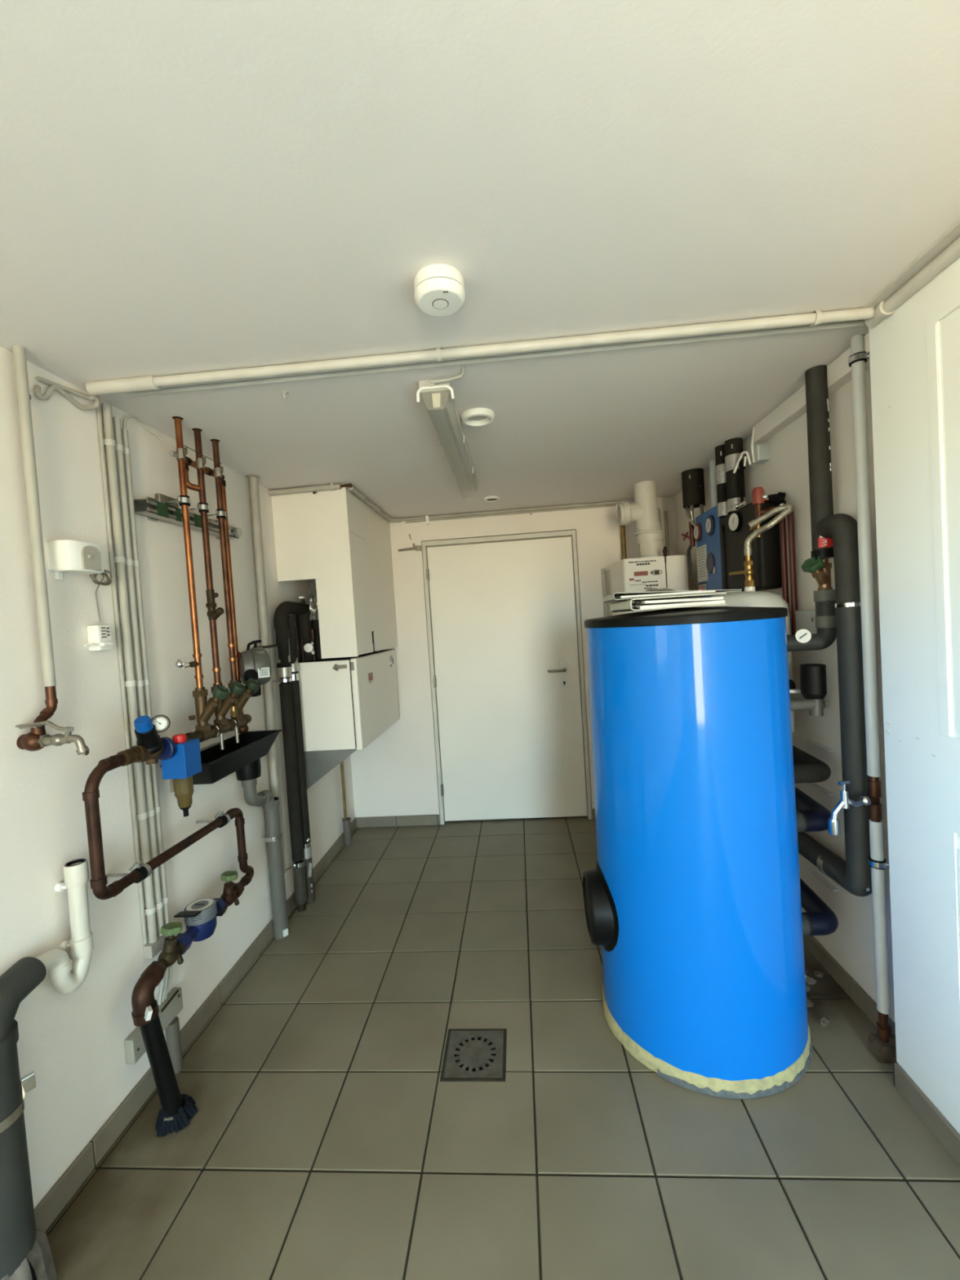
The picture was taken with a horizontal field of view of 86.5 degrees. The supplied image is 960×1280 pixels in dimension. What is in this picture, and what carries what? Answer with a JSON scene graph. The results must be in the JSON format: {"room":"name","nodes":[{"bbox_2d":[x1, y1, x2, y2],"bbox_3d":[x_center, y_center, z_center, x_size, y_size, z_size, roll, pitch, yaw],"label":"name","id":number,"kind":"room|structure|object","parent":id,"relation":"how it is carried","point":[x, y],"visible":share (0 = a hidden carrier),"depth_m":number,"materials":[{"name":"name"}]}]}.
{"room":"boiler room","nodes":[
{"label":"boiler room","id":0,"kind":"room"},
{"bbox_2d":[0,346,355,1208],"bbox_3d":[-1.477,0.472,-0.059,0.480,2.300,8.300,-4,2,4],"label":"wall","id":1,"kind":"structure","parent":0,"point":[73,1043],"depth_m":1.51,"materials":[{"name":"paint"}]},
{"bbox_2d":[12,345,57,726],"bbox_3d":[-1.149,-0.248,1.310,0.040,0.996,0.098,-4,2,-15],"label":"pipe","id":2,"kind":"object","parent":1,"relation":"attached to","point":[24,397],"visible":0.88,"depth_m":1.31,"materials":[{"name":"paint"}]},
{"bbox_2d":[15,720,89,755],"bbox_3d":[-1.070,0.248,1.280,0.171,0.094,0.052,-4,2,4],"label":"tap","id":3,"kind":"object","parent":1,"relation":"attached to","point":[37,739],"visible":1,"depth_m":1.27,"materials":[{"name":"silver metal"}]},
{"bbox_2d":[35,858,93,994],"bbox_3d":[-1.081,0.754,1.298,0.076,0.323,0.178,-4,2,4],"label":"siphon","id":4,"kind":"object","parent":1,"relation":"attached to","point":[66,975],"visible":0.94,"depth_m":1.34,"materials":[{"name":"white plastic"}]},
{"bbox_2d":[48,959,72,978],"bbox_3d":[-1.067,0.835,1.296,0.048,0.022,0.049,-4,2,4],"label":"socket","id":5,"kind":"object","parent":4,"relation":"attached to","point":[63,970],"depth_m":1.28,"materials":[{"name":"white plastic"}]},
{"bbox_2d":[62,858,88,888],"bbox_3d":[-1.073,0.619,1.355,0.052,0.056,0.052,-4,2,4],"label":"socket","id":6,"kind":"object","parent":4,"relation":"attached to","point":[76,872],"depth_m":1.34,"materials":[{"name":"white plastic"}]},
{"bbox_2d":[69,931,93,957],"bbox_3d":[-1.061,0.810,1.358,0.049,0.040,0.049,-4,2,4],"label":"socket","id":7,"kind":"object","parent":4,"relation":"attached to","point":[82,945],"depth_m":1.34,"materials":[{"name":"white plastic"}]},
{"bbox_2d":[34,376,100,410],"bbox_3d":[-1.176,-0.695,1.455,0.056,0.090,0.194,-3,2,19],"label":"pipe","id":8,"kind":"object","parent":1,"relation":"attached to","point":[53,386],"visible":0.97,"depth_m":1.45,"materials":[{"name":"paint"}]},
{"bbox_2d":[46,539,104,580],"bbox_3d":[-1.127,-0.221,1.436,0.082,0.104,0.118,-4,2,4],"label":"box","id":9,"kind":"object","parent":1,"relation":"attached to","point":[65,556],"visible":1,"depth_m":1.40,"materials":[{"name":"white plastic"}]},
{"bbox_2d":[84,624,112,651],"bbox_3d":[-1.124,-0.006,1.501,0.052,0.077,0.080,-4,2,4],"label":"plug adapter","id":10,"kind":"object","parent":1,"relation":"attached to","point":[100,637],"visible":1,"depth_m":1.49,"materials":[{"name":"white plastic"}]},
{"bbox_2d":[93,399,147,944],"bbox_3d":[-1.126,0.113,1.600,0.011,1.722,0.024,-4,2,-13],"label":"conduit","id":11,"kind":"object","parent":1,"relation":"attached to","point":[98,410],"visible":0.85,"depth_m":1.60,"materials":[{"name":"paint"}]},
{"bbox_2d":[102,402,157,943],"bbox_3d":[-1.118,0.119,1.630,0.031,1.723,0.031,-4,2,4],"label":"conduit","id":12,"kind":"object","parent":1,"relation":"attached to","point":[109,442],"visible":1,"depth_m":1.62,"materials":[{"name":"paint"}]},
{"bbox_2d":[112,417,164,936],"bbox_3d":[-1.115,0.137,1.665,0.030,1.700,0.029,-4,2,4],"label":"conduit","id":13,"kind":"object","parent":1,"relation":"attached to","point":[119,448],"visible":0.68,"depth_m":1.65,"materials":[{"name":"paint"}]},
{"bbox_2d":[121,428,169,924],"bbox_3d":[-1.113,0.150,1.697,0.027,1.680,0.024,-4,2,4],"label":"conduit","id":14,"kind":"object","parent":1,"relation":"attached to","point":[126,453],"visible":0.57,"depth_m":1.69,"materials":[{"name":"paint"}]},
{"bbox_2d":[124,987,182,1064],"bbox_3d":[-1.045,1.233,1.646,0.038,0.085,0.227,-4,2,4],"label":"cable box","id":15,"kind":"object","parent":1,"relation":"attached to","point":[134,1046],"visible":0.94,"depth_m":1.65,"materials":[{"name":"white plastic"}]},
{"bbox_2d":[142,934,174,958],"bbox_3d":[-1.058,0.999,1.687,0.033,0.042,0.110,-4,2,4],"label":"bracket","id":16,"kind":"object","parent":1,"relation":"attached to","point":[150,950],"visible":0.53,"depth_m":1.64,"materials":[{"name":"white plastic"}]},
{"bbox_2d":[157,949,172,1005],"bbox_3d":[-1.050,1.103,1.695,0.013,0.178,0.078,-4,2,4],"label":"loose wires","id":17,"kind":"object","parent":16,"relation":"hanging from","point":[163,991],"visible":0.5,"depth_m":1.69,"materials":[{"name":"paint"}]},
{"bbox_2d":[82,754,253,899],"bbox_3d":[-1.030,0.660,1.727,0.121,0.686,0.756,-4,2,4],"label":"pipe","id":18,"kind":"object","parent":1,"relation":"attached to","point":[91,795],"visible":0.99,"depth_m":1.43,"materials":[{"name":"metal"}]},
{"bbox_2d":[116,714,170,766],"bbox_3d":[-1.012,0.304,1.544,0.088,0.154,0.183,-3,2,18],"label":"pressure reducer","id":19,"kind":"object","parent":18,"relation":"attached to","point":[149,746],"visible":0.98,"depth_m":1.52,"materials":[{"name":"brown metal"}]},
{"bbox_2d":[216,870,244,915],"bbox_3d":[-0.944,0.949,1.919,0.066,0.142,0.137,-4,2,4],"label":"valve","id":20,"kind":"object","parent":18,"relation":"attached to","point":[232,891],"visible":0.91,"depth_m":1.91,"materials":[{"name":"brown metal"}]},
{"bbox_2d":[133,493,242,539],"bbox_3d":[-1.104,-0.470,1.968,0.082,0.087,0.555,-4,2,4],"label":"mounting rail","id":21,"kind":"object","parent":1,"relation":"attached to","point":[155,509],"visible":0.87,"depth_m":1.81,"materials":[{"name":"metal"}]},
{"bbox_2d":[34,817,356,1232],"bbox_3d":[-1.174,1.471,-0.142,0.012,0.075,7.703,-4,2,4],"label":"baseboard","id":22,"kind":"structure","parent":1,"relation":"attached to","point":[51,1206],"depth_m":1.55,"materials":[{"name":"tile"}]},
{"bbox_2d":[160,729,283,784],"bbox_3d":[-0.987,0.506,2.026,0.178,0.182,0.552,-4,2,4],"label":"drip tray","id":23,"kind":"object","parent":1,"relation":"attached to","point":[243,757],"visible":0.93,"depth_m":2.07,"materials":[{"name":"black plastic"}]},
{"bbox_2d":[235,758,261,780],"bbox_3d":[-0.991,0.548,2.182,0.100,0.088,0.100,-4,2,4],"label":"pipe fitting","id":24,"kind":"object","parent":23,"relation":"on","point":[252,771],"depth_m":2.14,"materials":[{"name":"black plastic"}]},
{"bbox_2d":[257,480,286,872],"bbox_3d":[-1.042,0.189,2.524,0.030,1.940,0.045,-4,2,4],"label":"pipe","id":25,"kind":"object","parent":1,"relation":"attached to","point":[280,802],"visible":0.27,"depth_m":2.53,"materials":[{"name":"grey plastic"}]},
{"bbox_2d":[268,483,351,496],"bbox_3d":[-0.888,-0.792,2.674,0.444,0.036,0.034,-4,2,4],"label":"conduit","id":26,"kind":"object","parent":1,"relation":"attached to","point":[332,486],"visible":1,"depth_m":2.66,"materials":[{"name":"paint"}]},
{"bbox_2d":[307,578,318,620],"bbox_3d":[-0.896,-0.224,2.788,0.082,0.235,0.027,-4,2,4],"label":"sheet","id":27,"kind":"object","parent":1,"relation":"hanging from","point":[312,583],"visible":0.48,"depth_m":2.79,"materials":[{"name":"metal"}]},
{"bbox_2d":[271,484,398,658],"bbox_3d":[-0.847,-0.370,3.160,0.404,0.908,0.959,-4,2,4],"label":"cabinet","id":28,"kind":"object","parent":1,"relation":"attached to","point":[335,539],"depth_m":2.71,"materials":[{"name":"metal"}]},
{"bbox_2d":[293,648,399,789],"bbox_3d":[-0.798,0.462,3.169,0.392,0.741,0.887,-4,2,4],"label":"boiler","id":29,"kind":"object","parent":1,"relation":"attached to","point":[347,703],"visible":0.98,"depth_m":2.75,"materials":[{"name":"metal"}]},
{"bbox_2d":[0,0,959,518],"bbox_3d":[-0.089,-0.863,-0.258,3.075,0.200,8.400,-4,2,4],"label":"ceiling","id":30,"kind":"structure","parent":0,"point":[187,186],"depth_m":0.95,"materials":[{"name":"paint"}]},
{"bbox_2d":[164,416,204,688],"bbox_3d":[-1.024,-0.291,1.751,0.084,0.955,0.129,-5,2,-26],"label":"copper pipe","id":31,"kind":"object","parent":30,"relation":"hanging from","point":[184,500],"visible":0.98,"depth_m":1.77,"materials":[{"name":"orange metal"}]},
{"bbox_2d":[188,427,224,684],"bbox_3d":[-1.019,-0.295,1.891,0.120,0.955,0.060,-4,2,4],"label":"copper pipe","id":32,"kind":"object","parent":30,"relation":"hanging from","point":[213,615],"visible":0.99,"depth_m":1.88,"materials":[{"name":"orange metal"}]},
{"bbox_2d":[186,677,260,749],"bbox_3d":[-0.946,0.279,1.922,0.153,0.247,0.488,-4,2,4],"label":"valve manifold","id":33,"kind":"object","parent":32,"relation":"attached to","point":[223,700],"visible":0.99,"depth_m":1.89,"materials":[{"name":"brown metal"}]},
{"bbox_2d":[158,730,203,817],"bbox_3d":[-0.981,0.443,1.691,0.091,0.275,0.168,-4,2,4],"label":"water filter","id":34,"kind":"object","parent":33,"relation":"attached to","point":[180,758],"visible":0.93,"depth_m":1.65,"materials":[{"name":"blue plastic"}]},
{"bbox_2d":[173,775,194,808],"bbox_3d":[-0.974,0.496,1.679,0.058,0.105,0.058,-4,2,4],"label":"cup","id":35,"kind":"object","parent":34,"relation":"on","point":[183,785],"depth_m":1.66,"materials":[{"name":"brown"}]},
{"bbox_2d":[184,456,243,712],"bbox_3d":[-1.016,-0.147,1.975,0.054,1.052,0.266,-4,2,4],"label":"pipe","id":36,"kind":"object","parent":33,"relation":"attached to","point":[207,471],"visible":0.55,"depth_m":2.08,"materials":[{"name":"orange metal"}]},
{"bbox_2d":[235,640,271,697],"bbox_3d":[-0.945,0.117,2.128,0.143,0.233,0.171,-5,2,-40],"label":"pump","id":37,"kind":"object","parent":36,"relation":"attached to","point":[255,663],"visible":0.72,"depth_m":2.08,"materials":[{"name":"silver metal"}]},
{"bbox_2d":[207,439,237,680],"bbox_3d":[-1.023,-0.299,1.996,0.090,0.955,0.059,-4,2,-15],"label":"copper pipe","id":38,"kind":"object","parent":30,"relation":"hanging from","point":[220,513],"visible":0.95,"depth_m":1.99,"materials":[{"name":"orange metal"}]},
{"bbox_2d":[413,263,465,316],"bbox_3d":[-0.091,-0.783,1.149,0.115,0.052,0.115,-4,2,4],"label":"smoke detector","id":39,"kind":"object","parent":30,"relation":"attached to","point":[439,288],"visible":1,"depth_m":1.12,"materials":[{"name":"white plastic"}]},
{"bbox_2d":[416,366,478,498],"bbox_3d":[-0.080,-0.802,2.177,0.165,0.093,1.269,-4,2,4],"label":"tube light","id":40,"kind":"object","parent":30,"relation":"attached to","point":[437,396],"visible":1,"depth_m":1.87,"materials":[{"name":"paint"}]},
{"bbox_2d":[460,408,494,426],"bbox_3d":[-0.008,-0.828,1.902,0.128,0.022,0.128,-4,2,4],"label":"valve","id":41,"kind":"object","parent":30,"relation":"attached to","point":[474,416],"visible":1,"depth_m":1.89,"materials":[{"name":"white plastic"}]},
{"bbox_2d":[85,306,876,395],"bbox_3d":[-0.040,-0.807,1.428,2.210,0.042,0.037,-4,2,3],"label":"conduit","id":42,"kind":"object","parent":30,"relation":"attached to","point":[816,317],"visible":0.97,"depth_m":1.42,"materials":[{"name":"paint"}]},
{"bbox_2d":[128,320,864,396],"bbox_3d":[-0.001,-0.819,1.495,2.150,0.014,0.014,-4,2,4],"label":"conduit","id":43,"kind":"object","parent":30,"relation":"attached to","point":[858,323],"visible":0.96,"depth_m":1.49,"materials":[{"name":"paint"}]},
{"bbox_2d":[681,468,705,527],"bbox_3d":[1.203,-0.786,2.864,0.119,0.324,0.134,-4,2,4],"label":"column","id":44,"kind":"structure","parent":30,"relation":"hanging from","point":[692,480],"depth_m":2.83,"materials":[{"name":"plastic"}]},
{"bbox_2d":[681,521,695,578],"bbox_3d":[1.178,-0.506,2.883,0.073,0.321,0.043,-4,2,4],"label":"valve","id":45,"kind":"object","parent":44,"relation":"attached to","point":[692,542],"visible":0.96,"depth_m":2.87,"materials":[{"name":"brown metal"}]},
{"bbox_2d":[804,364,833,558],"bbox_3d":[1.145,-0.591,1.718,0.072,0.630,0.071,-4,2,4],"label":"insulated riser","id":46,"kind":"object","parent":30,"relation":"hanging from","point":[821,503],"visible":0.94,"depth_m":1.69,"materials":[{"name":"grey plastic"}]},
{"bbox_2d":[44,816,959,1279],"bbox_3d":[0.150,1.486,-0.202,2.695,0.120,8.070,-4,2,4],"label":"floor","id":47,"kind":"structure","parent":0,"point":[325,1140],"depth_m":1.42,"materials":[{"name":"tile"}]},
{"bbox_2d":[0,956,57,1279],"bbox_3d":[-1.034,1.104,1.119,0.161,0.705,0.214,-4,2,4],"label":"pipe","id":48,"kind":"object","parent":47,"relation":"on","point":[25,1251],"visible":1,"depth_m":1.09,"materials":[{"name":"grey plastic"}]},
{"bbox_2d":[131,964,198,1137],"bbox_3d":[-0.932,1.205,1.512,0.125,0.473,0.133,-4,2,4],"label":"riser pipe","id":49,"kind":"object","parent":47,"relation":"on","point":[176,1110],"visible":1,"depth_m":1.49,"materials":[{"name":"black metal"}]},
{"bbox_2d":[150,921,186,972],"bbox_3d":[-0.968,0.965,1.590,0.066,0.142,0.137,-4,2,4],"label":"valve","id":50,"kind":"object","parent":49,"relation":"attached to","point":[172,951],"visible":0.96,"depth_m":1.58,"materials":[{"name":"brown metal"}]},
{"bbox_2d":[173,897,225,954],"bbox_3d":[-0.962,0.966,1.750,0.100,0.123,0.230,-4,2,4],"label":"meter","id":51,"kind":"object","parent":50,"relation":"attached to","point":[199,916],"visible":1,"depth_m":1.72,"materials":[{"name":"blue plastic"}]},
{"bbox_2d":[191,903,204,921],"bbox_3d":[-0.960,0.926,1.738,0.034,0.029,0.060,-4,2,-16],"label":"print","id":52,"kind":"object","parent":51,"relation":"on","point":[196,908],"depth_m":1.72},
{"bbox_2d":[183,897,217,925],"bbox_3d":[-0.963,0.935,1.758,0.100,0.044,0.100,-4,2,4],"label":"register","id":53,"kind":"object","parent":51,"relation":"attached to","point":[206,908],"depth_m":1.73,"materials":[{"name":"grey plastic"}]},
{"bbox_2d":[164,1016,182,1074],"bbox_3d":[-1.022,1.354,1.702,0.040,0.168,0.040,-4,2,4],"label":"pipe","id":54,"kind":"object","parent":47,"relation":"on","point":[172,1030],"depth_m":1.69,"materials":[{"name":"grey plastic"}]},
{"bbox_2d":[245,474,283,854],"bbox_3d":[-1.024,0.309,2.477,0.068,2.200,0.100,-4,2,4],"label":"pipe","id":55,"kind":"object","parent":47,"relation":"on","point":[253,482],"visible":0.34,"depth_m":2.46,"materials":[{"name":"grey plastic"}]},
{"bbox_2d":[241,777,288,939],"bbox_3d":[-0.978,0.996,2.312,0.091,0.835,0.291,-4,2,0],"label":"drain pipe","id":56,"kind":"object","parent":47,"relation":"on","point":[270,804],"visible":0.98,"depth_m":2.39,"materials":[{"name":"grey plastic"}]},
{"bbox_2d":[252,600,309,911],"bbox_3d":[-0.944,0.596,2.736,0.102,1.605,0.636,-3,2,16],"label":"insulated pipe","id":57,"kind":"object","parent":47,"relation":"on","point":[282,645],"visible":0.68,"depth_m":2.60,"materials":[{"name":"plastic"}]},
{"bbox_2d":[296,596,313,660],"bbox_3d":[-0.971,-0.064,2.829,0.080,0.352,0.079,-4,2,4],"label":"valve","id":58,"kind":"object","parent":57,"relation":"attached to","point":[304,624],"visible":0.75,"depth_m":2.80,"materials":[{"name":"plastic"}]},
{"bbox_2d":[311,619,330,659],"bbox_3d":[-0.890,-0.075,2.848,0.086,0.362,0.085,-4,2,4],"label":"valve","id":59,"kind":"object","parent":57,"relation":"attached to","point":[315,623],"visible":0.15,"depth_m":2.81,"materials":[{"name":"plastic"}]},
{"bbox_2d":[287,614,315,903],"bbox_3d":[-0.955,0.635,2.693,0.061,1.534,0.088,-4,2,-23],"label":"insulated pipe","id":60,"kind":"object","parent":47,"relation":"on","point":[291,620],"visible":0.8,"depth_m":2.67,"materials":[{"name":"plastic"}]},
{"bbox_2d":[440,1028,506,1081],"bbox_3d":[-0.016,1.377,1.694,0.203,0.012,0.203,-4,2,4],"label":"floor drain","id":61,"kind":"object","parent":47,"relation":"in","point":[471,1052],"visible":1,"depth_m":1.69,"materials":[{"name":"metal"}]},
{"bbox_2d":[582,606,812,1098],"bbox_3d":[0.714,0.605,1.789,0.710,1.434,0.672,-4,2,4],"label":"water tank","id":62,"kind":"object","parent":47,"relation":"on","point":[692,902],"visible":1,"depth_m":1.50,"materials":[{"name":"blue metal"}]},
{"bbox_2d":[601,546,688,617],"bbox_3d":[1.038,-0.131,3.198,0.405,0.809,0.635,-4,2,4],"label":"box","id":63,"kind":"object","parent":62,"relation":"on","point":[640,574],"visible":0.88,"depth_m":2.90,"materials":[{"name":"white plastic"}]},
{"bbox_2d":[617,480,663,557],"bbox_3d":[0.977,-0.706,3.083,0.269,0.472,0.168,-4,2,4],"label":"flue pipe","id":64,"kind":"object","parent":63,"relation":"attached to","point":[644,510],"visible":0.96,"depth_m":3.02,"materials":[{"name":"white plastic"}]},
{"bbox_2d":[628,560,657,589],"bbox_3d":[0.936,-0.350,2.898,0.173,0.198,0.002,-4,2,4],"label":"print","id":65,"kind":"object","parent":63,"relation":"attached to","point":[642,574],"depth_m":2.90},
{"bbox_2d":[609,592,727,612],"bbox_3d":[0.616,-0.123,1.716,0.299,0.036,0.309,-4,2,4],"label":"ring binder","id":66,"kind":"object","parent":62,"relation":"on","point":[675,602],"visible":1,"depth_m":1.58,"materials":[{"name":"paper"}]},
{"bbox_2d":[602,589,741,602],"bbox_3d":[0.629,-0.155,1.729,0.383,0.022,0.290,-3,2,7],"label":"ring binder","id":67,"kind":"object","parent":66,"relation":"on","point":[620,596],"visible":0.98,"depth_m":1.61,"materials":[{"name":"paper"}]},
{"bbox_2d":[789,663,829,715],"bbox_3d":[1.128,0.154,1.831,0.236,0.218,0.177,-4,2,4],"label":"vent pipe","id":68,"kind":"object","parent":62,"relation":"attached to","point":[813,682],"visible":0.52,"depth_m":1.76,"materials":[{"name":"grey plastic"}]},
{"bbox_2d":[786,589,836,651],"bbox_3d":[1.118,-0.065,1.748,0.190,0.202,0.067,-3,2,12],"label":"pipe","id":69,"kind":"object","parent":62,"relation":"attached to","point":[824,601],"visible":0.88,"depth_m":1.72,"materials":[{"name":"plastic"}]},
{"bbox_2d":[801,555,832,590],"bbox_3d":[1.140,-0.216,1.716,0.110,0.142,0.063,-4,2,-23],"label":"angle valve","id":70,"kind":"object","parent":69,"relation":"attached to","point":[820,568],"visible":0.94,"depth_m":1.71,"materials":[{"name":"gold metal"}]},
{"bbox_2d":[792,740,832,783],"bbox_3d":[1.194,0.436,1.884,0.193,0.074,0.440,-3,2,20],"label":"pipe","id":71,"kind":"object","parent":62,"relation":"attached to","point":[808,768],"visible":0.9,"depth_m":1.72,"materials":[{"name":"plastic"}]},
{"bbox_2d":[795,782,835,831],"bbox_3d":[1.204,0.600,1.889,0.194,0.079,0.442,-3,2,19],"label":"pipe","id":72,"kind":"object","parent":62,"relation":"attached to","point":[811,815],"visible":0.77,"depth_m":1.73,"materials":[{"name":"plastic"}]},
{"bbox_2d":[800,871,838,935],"bbox_3d":[1.227,0.956,1.900,0.195,0.081,0.444,-3,2,19],"label":"pipe","id":73,"kind":"object","parent":62,"relation":"attached to","point":[818,919],"visible":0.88,"depth_m":1.75,"materials":[{"name":"plastic"}]},
{"bbox_2d":[697,586,795,732],"bbox_3d":[1.113,0.533,2.117,0.348,1.506,0.348,-4,2,4],"label":"vessel","id":74,"kind":"object","parent":47,"relation":"on","point":[749,597],"visible":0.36,"depth_m":1.97,"materials":[{"name":"white plastic"}]},
{"bbox_2d":[728,555,754,586],"bbox_3d":[1.066,-0.285,2.082,0.107,0.135,0.037,-4,2,-7],"label":"valve","id":75,"kind":"object","parent":74,"relation":"on","point":[748,572],"visible":0.98,"depth_m":2.07,"materials":[{"name":"gold metal"}]},
{"bbox_2d":[743,503,793,555],"bbox_3d":[1.136,-0.434,2.017,0.041,0.179,0.186,-5,2,-39],"label":"flexible hose","id":76,"kind":"object","parent":75,"relation":"attached to","point":[785,509],"visible":1,"depth_m":2.01,"materials":[{"name":"silver metal"}]},
{"bbox_2d":[848,333,896,1062],"bbox_3d":[1.203,0.198,1.546,0.099,2.201,0.065,-4,2,4],"label":"pipe","id":77,"kind":"object","parent":47,"relation":"on","point":[882,1046],"visible":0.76,"depth_m":1.54,"materials":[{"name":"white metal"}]},
{"bbox_2d":[827,780,871,835],"bbox_3d":[1.130,0.514,1.565,0.118,0.166,0.032,-4,2,4],"label":"chrome tap","id":78,"kind":"object","parent":77,"relation":"attached to","point":[833,823],"visible":1,"depth_m":1.56,"materials":[{"name":"silver metal"}]},
{"bbox_2d":[350,496,677,824],"bbox_3d":[0.324,0.231,3.774,2.975,2.300,0.385,-4,2,4],"label":"wall","id":79,"kind":"structure","parent":0,"point":[395,775],"depth_m":3.62,"materials":[{"name":"paint"}]},
{"bbox_2d":[348,485,401,522],"bbox_3d":[-0.650,-0.821,3.151,0.083,0.034,0.913,-3,2,8],"label":"conduit","id":80,"kind":"object","parent":79,"relation":"attached to","point":[354,491],"visible":0.98,"depth_m":3.08,"materials":[{"name":"paint"}]},
{"bbox_2d":[355,814,439,827],"bbox_3d":[-0.599,1.308,3.681,0.619,0.075,0.012,-4,2,4],"label":"baseboard","id":81,"kind":"structure","parent":79,"relation":"attached to","point":[420,820],"depth_m":3.67,"materials":[{"name":"tile"}]},
{"bbox_2d":[421,529,591,824],"bbox_3d":[0.192,0.282,3.632,1.077,2.024,0.150,-4,2,4],"label":"door","id":82,"kind":"structure","parent":79,"relation":"in","point":[504,621],"depth_m":3.61,"materials":[{"name":"paint"}]},
{"bbox_2d":[401,500,622,523],"bbox_3d":[0.201,-0.881,3.537,1.540,0.046,0.022,-4,2,4],"label":"conduit","id":83,"kind":"object","parent":79,"relation":"attached to","point":[530,510],"visible":0.97,"depth_m":3.53,"materials":[{"name":"paint"}]},
{"bbox_2d":[674,366,894,1022],"bbox_3d":[1.276,0.303,-0.261,0.300,2.300,8.300,-4,2,4],"label":"wall","id":84,"kind":"structure","parent":0,"point":[851,944],"depth_m":1.88,"materials":[{"name":"paint"}]},
{"bbox_2d":[693,505,722,598],"bbox_3d":[1.238,-0.441,2.682,0.106,0.475,0.337,-4,2,4],"label":"station","id":85,"kind":"object","parent":84,"relation":"attached to","point":[707,528],"visible":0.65,"depth_m":2.65,"materials":[{"name":"blue metal"}]},
{"bbox_2d":[697,546,706,577],"bbox_3d":[1.204,-0.421,2.767,0.001,0.154,0.110,-4,2,4],"label":"print","id":86,"kind":"object","parent":85,"relation":"attached to","point":[701,551],"depth_m":2.77,"materials":[{"name":"white paper"}]},
{"bbox_2d":[709,460,717,508],"bbox_3d":[1.240,-0.815,2.699,0.040,0.260,0.040,-4,2,4],"label":"white riser","id":87,"kind":"object","parent":85,"relation":"attached to","point":[712,464],"visible":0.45,"depth_m":2.68,"materials":[{"name":"white plastic"}]},
{"bbox_2d":[719,501,782,591],"bbox_3d":[1.202,-0.417,2.303,0.125,0.396,0.405,-4,2,4],"label":"station","id":88,"kind":"object","parent":84,"relation":"attached to","point":[735,527],"visible":0.82,"depth_m":2.20,"materials":[{"name":"black plastic"}]},
{"bbox_2d":[715,444,728,517],"bbox_3d":[1.180,-0.766,2.466,0.068,0.334,0.068,-4,2,4],"label":"column","id":89,"kind":"structure","parent":88,"relation":"on","point":[721,479],"depth_m":2.44,"materials":[{"name":"plastic"}]},
{"bbox_2d":[722,435,746,513],"bbox_3d":[1.190,-0.764,2.373,0.100,0.334,0.100,-4,2,4],"label":"column","id":90,"kind":"structure","parent":88,"relation":"on","point":[734,445],"depth_m":2.35,"materials":[{"name":"plastic"}]},
{"bbox_2d":[752,443,769,464],"bbox_3d":[1.214,-0.804,2.208,0.048,0.070,0.067,-4,2,4],"label":"junction box","id":91,"kind":"object","parent":84,"relation":"attached to","point":[762,451],"visible":0.94,"depth_m":2.18,"materials":[{"name":"white plastic"}]},
{"bbox_2d":[749,486,786,537],"bbox_3d":[1.159,-0.519,2.060,0.136,0.202,0.058,-3,2,20],"label":"valve","id":92,"kind":"object","parent":84,"relation":"attached to","point":[759,497],"visible":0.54,"depth_m":2.05,"materials":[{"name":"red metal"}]},
{"bbox_2d":[778,512,789,608],"bbox_3d":[1.215,-0.270,2.034,0.022,0.500,0.022,-4,2,4],"label":"pipe","id":93,"kind":"object","parent":92,"relation":"attached to","point":[782,523],"visible":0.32,"depth_m":2.02,"materials":[{"name":"red metal"}]},
{"bbox_2d":[786,510,797,635],"bbox_3d":[1.229,-0.270,2.003,0.022,0.500,0.022,-4,2,4],"label":"pipe","id":94,"kind":"object","parent":84,"relation":"attached to","point":[790,518],"visible":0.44,"depth_m":2.00,"materials":[{"name":"red metal"}]},
{"bbox_2d":[789,609,817,633],"bbox_3d":[1.247,-0.069,1.944,0.034,0.090,0.240,-4,2,4],"label":"wall plate","id":95,"kind":"object","parent":84,"relation":"attached to","point":[805,619],"visible":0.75,"depth_m":1.93,"materials":[{"name":"silver metal"}]},
{"bbox_2d":[754,333,870,441],"bbox_3d":[1.183,-0.877,1.843,0.048,0.071,0.710,-4,2,4],"label":"trim","id":96,"kind":"structure","parent":84,"relation":"attached to","point":[838,371],"depth_m":1.87,"materials":[{"name":"paint"}]},
{"bbox_2d":[797,513,871,896],"bbox_3d":[1.206,0.210,1.838,0.081,1.253,0.519,-4,2,4],"label":"pipe","id":97,"kind":"object","parent":84,"relation":"attached to","point":[853,874],"visible":0.84,"depth_m":1.60,"materials":[{"name":"grey plastic"}]},
{"bbox_2d":[803,935,895,1035],"bbox_3d":[1.378,1.220,2.504,0.012,0.075,2.046,-4,2,4],"label":"baseboard","id":98,"kind":"structure","parent":84,"relation":"attached to","point":[861,998],"depth_m":1.85,"materials":[{"name":"tile"}]},
{"bbox_2d":[868,256,959,1134],"bbox_3d":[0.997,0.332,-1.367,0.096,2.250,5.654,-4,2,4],"label":"door","id":99,"kind":"structure","parent":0,"point":[914,350],"depth_m":1.31,"materials":[{"name":"white paint"}]},
{"bbox_2d":[862,219,959,327],"bbox_3d":[0.858,-0.764,-1.408,0.066,0.043,5.615,-4,2,4],"label":"conduit","id":100,"kind":"object","parent":99,"relation":"attached to","point":[945,250],"visible":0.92,"depth_m":1.21,"materials":[{"name":"paint"}]},
{"bbox_2d":[893,1061,959,1166],"bbox_3d":[1.011,1.370,-1.329,0.012,0.075,5.654,-4,2,4],"label":"baseboard","id":101,"kind":"structure","parent":99,"relation":"attached to","point":[941,1128],"depth_m":1.36,"materials":[{"name":"tile"}]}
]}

